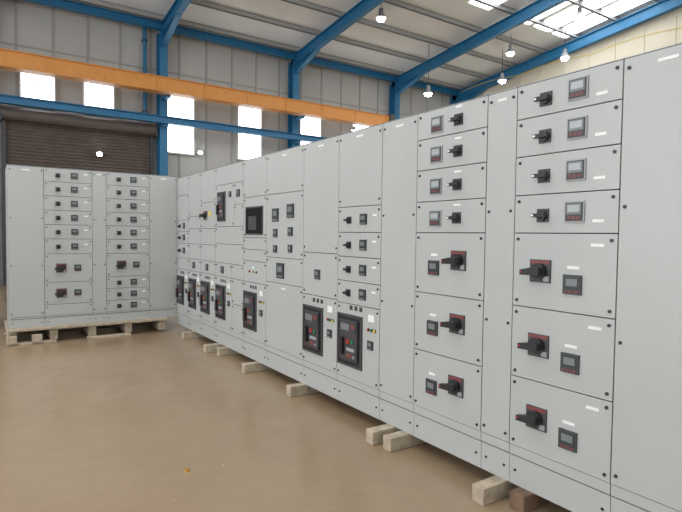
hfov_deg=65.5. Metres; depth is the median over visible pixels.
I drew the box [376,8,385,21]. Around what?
lamp
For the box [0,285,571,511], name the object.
floor
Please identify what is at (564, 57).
lamp
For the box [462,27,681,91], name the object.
cable
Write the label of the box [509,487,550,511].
support block
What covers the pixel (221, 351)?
support block
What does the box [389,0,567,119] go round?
frame
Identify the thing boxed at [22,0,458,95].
beam
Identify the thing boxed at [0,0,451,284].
wall
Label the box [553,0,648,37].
skylight
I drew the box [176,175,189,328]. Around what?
tall cabinet
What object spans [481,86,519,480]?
tall cabinet
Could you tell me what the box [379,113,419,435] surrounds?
tall cabinet
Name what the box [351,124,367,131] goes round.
window
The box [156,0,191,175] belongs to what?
frame
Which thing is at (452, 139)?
tall cabinet
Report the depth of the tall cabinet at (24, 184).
7.35 m
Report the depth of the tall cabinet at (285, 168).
5.46 m
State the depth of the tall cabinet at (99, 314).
7.87 m
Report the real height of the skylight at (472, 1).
0.426 m
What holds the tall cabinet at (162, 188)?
on the wooden pallet
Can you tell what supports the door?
in the wall at (25, 26)
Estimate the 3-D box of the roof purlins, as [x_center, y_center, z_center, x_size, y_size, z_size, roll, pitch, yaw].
[2.395,-7.881,4.108,28.750,1.838,30.570,-1,3,-34]
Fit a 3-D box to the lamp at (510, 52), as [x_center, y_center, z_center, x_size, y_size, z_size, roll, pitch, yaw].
[6.256,-7.787,19.543,0.340,0.780,0.340,-1,3,-34]
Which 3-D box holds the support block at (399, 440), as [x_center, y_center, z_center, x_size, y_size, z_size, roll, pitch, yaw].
[0.722,1.359,4.112,0.940,0.100,0.090,-1,3,-34]
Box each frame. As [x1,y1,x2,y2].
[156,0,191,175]
[288,0,384,148]
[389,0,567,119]
[450,0,681,104]
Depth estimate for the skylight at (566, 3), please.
17.94 m
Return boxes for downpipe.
[141,28,147,112]
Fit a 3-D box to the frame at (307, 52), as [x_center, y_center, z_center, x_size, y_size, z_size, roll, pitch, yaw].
[7.048,-3.687,7.126,0.400,10.100,32.220,-1,3,-34]
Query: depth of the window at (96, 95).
16.60 m
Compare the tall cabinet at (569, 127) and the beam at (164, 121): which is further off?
the beam at (164, 121)
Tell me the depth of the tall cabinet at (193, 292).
7.81 m
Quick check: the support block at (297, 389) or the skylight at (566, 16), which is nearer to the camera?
the support block at (297, 389)
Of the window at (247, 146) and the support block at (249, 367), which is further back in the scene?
the window at (247, 146)
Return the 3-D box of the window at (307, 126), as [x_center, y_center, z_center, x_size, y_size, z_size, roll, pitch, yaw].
[-1.229,-4.597,20.965,1.000,2.130,0.130,-1,3,-34]
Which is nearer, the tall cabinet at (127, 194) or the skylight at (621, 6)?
the tall cabinet at (127, 194)
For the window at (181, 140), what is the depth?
18.09 m
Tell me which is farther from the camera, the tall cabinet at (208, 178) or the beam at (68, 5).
the beam at (68, 5)
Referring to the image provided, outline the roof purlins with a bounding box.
[74,0,660,89]
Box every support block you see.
[182,331,204,338]
[203,343,223,352]
[217,346,240,355]
[242,361,272,373]
[286,383,319,396]
[366,424,401,444]
[383,431,425,451]
[472,475,518,505]
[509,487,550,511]
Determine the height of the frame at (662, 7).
10.100 m
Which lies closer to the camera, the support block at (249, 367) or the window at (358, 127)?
the support block at (249, 367)
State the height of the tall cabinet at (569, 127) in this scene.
2.340 m
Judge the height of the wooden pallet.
0.219 m
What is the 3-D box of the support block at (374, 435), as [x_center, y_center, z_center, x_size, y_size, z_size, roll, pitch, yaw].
[0.614,1.352,4.245,0.970,0.100,0.090,-1,3,-34]
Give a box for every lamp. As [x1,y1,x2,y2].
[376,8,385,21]
[424,59,432,96]
[498,51,505,83]
[506,40,514,55]
[560,24,569,60]
[574,4,584,20]
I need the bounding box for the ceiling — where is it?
[70,0,655,89]
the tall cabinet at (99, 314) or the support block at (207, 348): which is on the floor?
the support block at (207, 348)
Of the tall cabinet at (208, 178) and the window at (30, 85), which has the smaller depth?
the tall cabinet at (208, 178)
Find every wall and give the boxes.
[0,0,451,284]
[467,2,681,98]
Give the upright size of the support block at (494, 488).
0.100 m
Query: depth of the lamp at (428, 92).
19.97 m
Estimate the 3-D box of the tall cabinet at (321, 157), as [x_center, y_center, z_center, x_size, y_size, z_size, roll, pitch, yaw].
[0.121,0.090,5.126,0.872,2.340,0.609,-1,3,-34]
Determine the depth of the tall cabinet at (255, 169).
6.06 m
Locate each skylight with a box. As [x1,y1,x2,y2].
[469,0,505,9]
[525,1,570,24]
[534,0,614,31]
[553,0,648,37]
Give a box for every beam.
[0,94,326,143]
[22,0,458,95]
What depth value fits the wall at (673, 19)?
18.88 m
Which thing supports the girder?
attached to the frame
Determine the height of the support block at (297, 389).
0.100 m
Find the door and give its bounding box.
[0,105,157,284]
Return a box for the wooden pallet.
[4,317,167,346]
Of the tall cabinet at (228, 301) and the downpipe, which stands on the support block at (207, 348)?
the tall cabinet at (228, 301)
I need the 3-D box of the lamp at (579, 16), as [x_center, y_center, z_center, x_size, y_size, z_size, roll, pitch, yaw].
[7.494,-7.904,16.630,0.340,0.971,0.340,-1,3,-34]
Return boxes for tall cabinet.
[5,164,44,328]
[43,167,92,325]
[92,170,106,321]
[106,171,148,320]
[149,174,176,317]
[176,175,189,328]
[187,172,201,333]
[199,168,216,341]
[214,160,245,354]
[243,154,268,365]
[266,144,305,382]
[302,134,341,398]
[337,123,384,418]
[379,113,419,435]
[413,94,490,467]
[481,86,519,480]
[509,57,626,511]
[611,43,681,511]
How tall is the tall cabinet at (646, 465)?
2.340 m
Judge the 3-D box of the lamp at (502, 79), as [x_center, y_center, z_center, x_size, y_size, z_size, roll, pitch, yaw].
[6.384,-7.481,20.971,0.340,1.259,0.340,-1,3,-34]
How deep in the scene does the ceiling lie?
18.57 m
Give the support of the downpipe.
attached to the wall at (25, 26)
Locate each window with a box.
[19,72,55,100]
[82,82,114,108]
[168,96,194,155]
[236,106,261,160]
[299,116,321,145]
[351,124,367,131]
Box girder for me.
[0,48,394,126]
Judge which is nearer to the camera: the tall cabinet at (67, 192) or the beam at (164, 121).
the tall cabinet at (67, 192)
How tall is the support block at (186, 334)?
0.100 m

